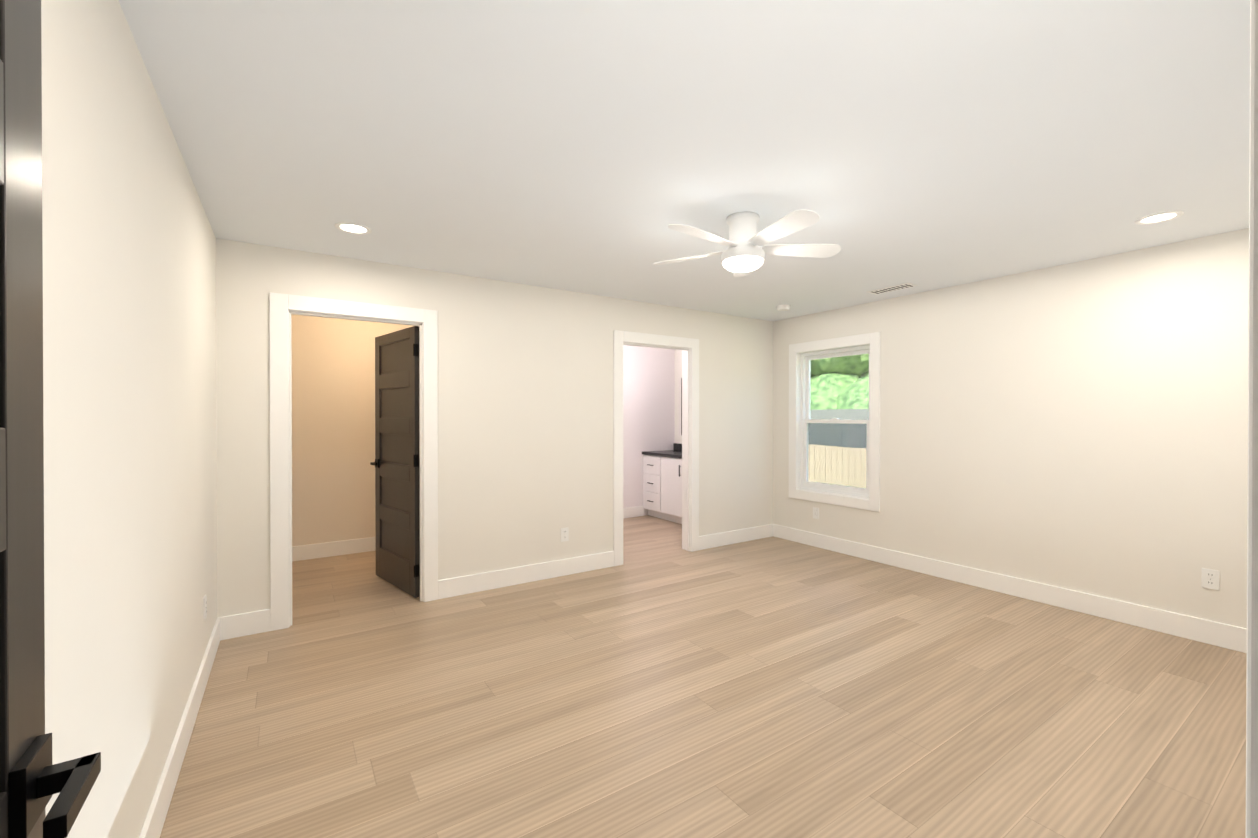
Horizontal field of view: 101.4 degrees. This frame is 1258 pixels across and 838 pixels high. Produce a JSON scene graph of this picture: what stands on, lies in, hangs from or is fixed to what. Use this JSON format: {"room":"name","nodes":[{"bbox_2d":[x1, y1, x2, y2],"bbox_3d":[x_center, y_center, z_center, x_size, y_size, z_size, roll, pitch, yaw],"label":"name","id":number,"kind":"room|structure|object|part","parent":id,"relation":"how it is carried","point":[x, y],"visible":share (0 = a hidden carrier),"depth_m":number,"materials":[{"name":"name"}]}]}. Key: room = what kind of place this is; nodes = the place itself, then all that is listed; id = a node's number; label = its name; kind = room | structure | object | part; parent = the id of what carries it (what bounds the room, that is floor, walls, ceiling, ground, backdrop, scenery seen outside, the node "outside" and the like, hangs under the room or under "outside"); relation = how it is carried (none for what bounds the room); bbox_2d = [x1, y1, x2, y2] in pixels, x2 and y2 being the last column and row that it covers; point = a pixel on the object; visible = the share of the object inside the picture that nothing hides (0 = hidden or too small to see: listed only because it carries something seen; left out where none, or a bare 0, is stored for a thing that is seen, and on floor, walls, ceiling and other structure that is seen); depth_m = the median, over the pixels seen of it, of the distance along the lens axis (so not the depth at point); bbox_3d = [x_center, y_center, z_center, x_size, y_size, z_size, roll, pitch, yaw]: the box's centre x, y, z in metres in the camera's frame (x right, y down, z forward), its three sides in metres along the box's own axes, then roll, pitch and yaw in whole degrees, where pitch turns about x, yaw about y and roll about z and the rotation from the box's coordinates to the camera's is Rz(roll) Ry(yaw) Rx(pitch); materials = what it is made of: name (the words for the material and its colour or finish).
{"room":"empty bedroom","nodes":[
{"label":"empty bedroom","id":0,"kind":"room"},
{"bbox_2d":[41,0,216,837],"bbox_3d":[-1.570,0.131,1.603,0.120,2.440,7.390,0,0,-33],"label":"wall","id":1,"kind":"structure","parent":0,"point":[129,405],"depth_m":1.34,"materials":[{"name":"paint"}]},
{"bbox_2d":[139,617,222,837],"bbox_3d":[-1.410,1.282,1.489,0.016,0.140,3.934,0,0,-33],"label":"baseboard","id":2,"kind":"structure","parent":1,"relation":"attached to","point":[152,827],"depth_m":1.98,"materials":[{"name":"paint"}]},
{"bbox_2d":[203,595,206,620],"bbox_3d":[-2.189,0.976,2.660,0.008,0.116,0.072,0,0,-33],"label":"electrical outlet","id":3,"kind":"object","parent":1,"relation":"attached to","point":[204,607],"visible":1,"depth_m":2.65,"materials":[{"name":"white plastic"}]},
{"bbox_2d":[291,314,674,545],"bbox_3d":[-1.453,0.111,6.037,4.963,2.440,0.120,0,0,-33],"label":"wall","id":4,"kind":"structure","parent":0,"point":[333,427],"depth_m":5.09,"materials":[{"name":"paint"}]},
{"bbox_2d":[292,537,375,560],"bbox_3d":[-2.657,1.265,5.163,1.985,0.140,0.019,0,0,-33],"label":"baseboard","id":5,"kind":"structure","parent":4,"relation":"attached to","point":[325,549],"depth_m":5.00,"materials":[{"name":"paint"}]},
{"bbox_2d":[623,506,643,517],"bbox_3d":[-0.761,1.259,6.416,2.320,0.140,0.019,0,0,-33],"label":"baseboard","id":6,"kind":"structure","parent":4,"relation":"attached to","point":[635,511],"depth_m":6.93,"materials":[{"name":"paint"}]},
{"bbox_2d":[216,238,772,617],"bbox_3d":[-0.463,0.118,4.538,4.963,2.440,0.120,0,0,-33],"label":"wall","id":7,"kind":"structure","parent":0,"point":[525,423],"depth_m":4.12,"materials":[{"name":"paint"}]},
{"bbox_2d":[269,292,437,630],"bbox_3d":[-1.886,0.270,3.599,1.021,2.144,0.156,0,0,-33],"label":"trim","id":8,"kind":"structure","parent":7,"relation":"attached to","point":[283,308],"depth_m":3.35,"materials":[{"name":"paint"}]},
{"bbox_2d":[370,326,419,597],"bbox_3d":[-1.857,0.318,4.106,0.812,2.020,0.147,0,0,45],"label":"closet door","id":9,"kind":"structure","parent":7,"relation":"in","point":[397,512],"depth_m":4.05,"materials":[{"name":"black wood"}]},
{"bbox_2d":[438,551,613,598],"bbox_3d":[-0.780,1.269,4.253,1.539,0.140,0.016,0,0,-33],"label":"baseboard","id":10,"kind":"structure","parent":7,"relation":"attached to","point":[462,585],"depth_m":4.18,"materials":[{"name":"paint"}]},
{"bbox_2d":[561,527,568,541],"bbox_3d":[-0.550,0.991,4.408,0.072,0.116,0.008,0,0,-33],"label":"electrical outlet","id":11,"kind":"object","parent":7,"relation":"attached to","point":[564,534],"visible":1,"depth_m":4.41,"materials":[{"name":"white plastic"}]},
{"bbox_2d":[613,330,698,565],"bbox_3d":[0.247,0.264,5.008,1.013,2.144,0.156,0,0,-33],"label":"trim","id":12,"kind":"structure","parent":7,"relation":"attached to","point":[689,347],"depth_m":5.17,"materials":[{"name":"paint"}]},
{"bbox_2d":[699,524,774,549],"bbox_3d":[1.159,1.263,5.531,1.081,0.140,0.019,0,0,-33],"label":"baseboard","id":13,"kind":"structure","parent":7,"relation":"attached to","point":[759,532],"depth_m":5.51,"materials":[{"name":"paint"}]},
{"bbox_2d":[119,0,1249,320],"bbox_3d":[0.567,-1.155,3.009,5.243,0.120,7.390,0,0,-33],"label":"ceiling","id":14,"kind":"structure","parent":0,"point":[593,146],"depth_m":1.96,"materials":[{"name":"paint"}]},
{"bbox_2d":[335,222,371,234],"bbox_3d":[-1.579,-1.091,2.950,0.188,0.007,0.188,0,0,-33],"label":"recessed light","id":15,"kind":"object","parent":14,"relation":"in","point":[353,228],"visible":0.98,"depth_m":2.94,"materials":[{"name":"white plastic"}]},
{"bbox_2d":[653,209,840,276],"bbox_3d":[0.606,-0.950,2.771,1.026,0.288,1.036,0,0,-33],"label":"ceiling fan","id":16,"kind":"object","parent":14,"relation":"attached to","point":[744,253],"visible":1,"depth_m":2.73,"materials":[{"name":"white plastic"}]},
{"bbox_2d":[776,305,790,310],"bbox_3d":[1.512,-1.085,5.037,0.140,0.038,0.140,0,0,-33],"label":"smoke detector","id":17,"kind":"object","parent":14,"relation":"attached to","point":[783,307],"visible":1,"depth_m":4.99,"materials":[{"name":"white plastic"}]},
{"bbox_2d":[867,283,917,293],"bbox_3d":[2.213,-1.097,4.343,0.150,0.008,0.360,0,0,-33],"label":"ceiling vent","id":18,"kind":"object","parent":14,"relation":"in","point":[893,288],"visible":1,"depth_m":4.32,"materials":[{"name":"white plastic"}]},
{"bbox_2d":[1134,211,1183,224],"bbox_3d":[2.874,-1.091,2.795,0.188,0.007,0.188,0,0,-33],"label":"recessed light","id":19,"kind":"object","parent":14,"relation":"in","point":[1159,217],"visible":0.98,"depth_m":2.79,"materials":[{"name":"white plastic"}]},
{"bbox_2d":[160,515,1246,837],"bbox_3d":[0.567,1.395,3.021,5.243,0.100,7.390,0,0,-33],"label":"floor","id":20,"kind":"structure","parent":0,"point":[660,683],"depth_m":2.36,"materials":[{"name":"brown wood"}]},
{"bbox_2d":[643,455,681,523],"bbox_3d":[0.773,0.906,6.641,0.582,0.845,1.329,0,0,-33],"label":"bathroom vanity","id":21,"kind":"object","parent":20,"relation":"on","point":[662,485],"depth_m":6.68,"materials":[{"name":"white wood"}]},
{"bbox_2d":[642,451,681,458],"bbox_3d":[0.782,0.465,6.636,0.571,0.037,1.344,0,0,-33],"label":"countertop","id":22,"kind":"structure","parent":21,"relation":"on","point":[679,453],"depth_m":6.84,"materials":[{"name":"black stone"}]},
{"bbox_3d":[0.466,0.836,6.603,0.028,0.535,0.773,0,0,-33],"label":"handle","id":23,"kind":"part","parent":21,"relation":"part of","materials":[{"name":"black metal"}]},
{"bbox_2d":[674,228,1248,627],"bbox_3d":[2.688,0.118,4.416,0.160,2.440,7.390,0,0,-33],"label":"wall","id":24,"kind":"structure","parent":0,"point":[1080,426],"depth_m":3.63,"materials":[{"name":"paint"}]},
{"bbox_2d":[674,443,681,450],"bbox_3d":[1.011,0.396,6.787,0.020,0.098,1.344,0,0,-33],"label":"backsplash","id":25,"kind":"structure","parent":24,"relation":"attached to","point":[677,447],"depth_m":7.25,"materials":[{"name":"black stone"}]},
{"bbox_2d":[681,378,681,434],"bbox_3d":[0.957,-0.173,6.867,0.025,0.800,0.790,0,0,-33],"label":"bathroom mirror","id":26,"kind":"object","parent":24,"relation":"attached to","point":[681,406],"visible":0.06,"depth_m":7.18,"materials":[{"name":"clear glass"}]},
{"bbox_2d":[813,507,818,518],"bbox_3d":[1.952,0.984,5.380,0.008,0.116,0.072,0,0,-33],"label":"electrical outlet","id":27,"kind":"object","parent":24,"relation":"attached to","point":[815,513],"visible":1,"depth_m":5.38,"materials":[{"name":"white plastic"}]},
{"bbox_2d":[789,332,879,511],"bbox_3d":[2.114,0.025,5.268,0.178,1.676,1.041,0,0,-33],"label":"window unit","id":28,"kind":"structure","parent":24,"relation":"in","point":[806,405],"depth_m":5.29,"materials":[{"name":"plastic"}]},
{"bbox_2d":[775,524,1246,652],"bbox_3d":[2.717,1.269,4.215,0.019,0.140,3.934,0,0,-33],"label":"baseboard","id":29,"kind":"structure","parent":24,"relation":"attached to","point":[1227,636],"depth_m":3.72,"materials":[{"name":"paint"}]},
{"bbox_2d":[1201,568,1219,589],"bbox_3d":[3.475,0.957,3.076,0.008,0.116,0.072,0,0,-33],"label":"electrical outlet","id":30,"kind":"object","parent":24,"relation":"attached to","point":[1210,578],"visible":1,"depth_m":3.07,"materials":[{"name":"white plastic"}]},
{"bbox_3d":[1.772,0.133,1.156,4.963,2.440,0.120,0,0,-33],"label":"wall","id":31,"kind":"structure","parent":0,"visible":0},
{"bbox_2d":[0,0,100,837],"bbox_3d":[-0.463,0.336,0.250,0.147,2.020,0.812,0,0,-34],"label":"entry door","id":32,"kind":"structure","parent":31,"relation":"in","point":[33,779],"depth_m":0.54,"materials":[{"name":"black wood"}]},
{"bbox_2d":[1246,0,1257,837],"bbox_3d":[0.155,0.286,0.088,1.020,2.144,0.156,0,0,-33],"label":"trim","id":33,"kind":"structure","parent":31,"relation":"attached to","point":[1252,692],"depth_m":0.38,"materials":[{"name":"paint"}]},
{"label":"outside","id":34,"kind":"structure","parent":0,"visible":0},
{"bbox_3d":[24.217,2.557,22.038,55.162,0.200,70.000,0,0,-33],"label":"ground","id":35,"kind":"structure","parent":34,"visible":0},
{"bbox_2d":[808,444,865,488],"bbox_3d":[5.947,1.552,8.832,0.060,1.932,36.114,0,0,-33],"label":"fence","id":36,"kind":"object","parent":35,"relation":"on","point":[855,461],"depth_m":11.02,"materials":[{"name":"brown wood"}]},
{"bbox_2d":[808,409,868,447],"bbox_3d":[4.976,1.119,14.113,3.200,2.750,12.600,0,0,-33],"label":"house","id":37,"kind":"structure","parent":35,"relation":"on","point":[844,412],"depth_m":12.55,"materials":[{"name":"grey"}]},
{"bbox_2d":[811,354,868,380],"bbox_3d":[9.218,-1.713,19.194,6.750,8.366,6.714,0,0,-33],"label":"tree","id":38,"kind":"object","parent":35,"relation":"on","point":[819,370],"depth_m":17.29,"materials":[{"name":"green plant"}]},
{"bbox_2d":[811,373,868,409],"bbox_3d":[7.090,0.316,17.815,2.793,4.763,14.855,0,0,-33],"label":"tree","id":39,"kind":"object","parent":35,"relation":"on","point":[823,391],"depth_m":16.93,"materials":[{"name":"green plant"}]},
{"bbox_2d":[859,371,868,378],"bbox_3d":[10.739,-1.150,16.632,5.940,7.264,6.050,0,0,-33],"label":"tree","id":40,"kind":"object","parent":35,"relation":"on","point":[865,374],"depth_m":17.23,"materials":[{"name":"green plant"}]}
]}

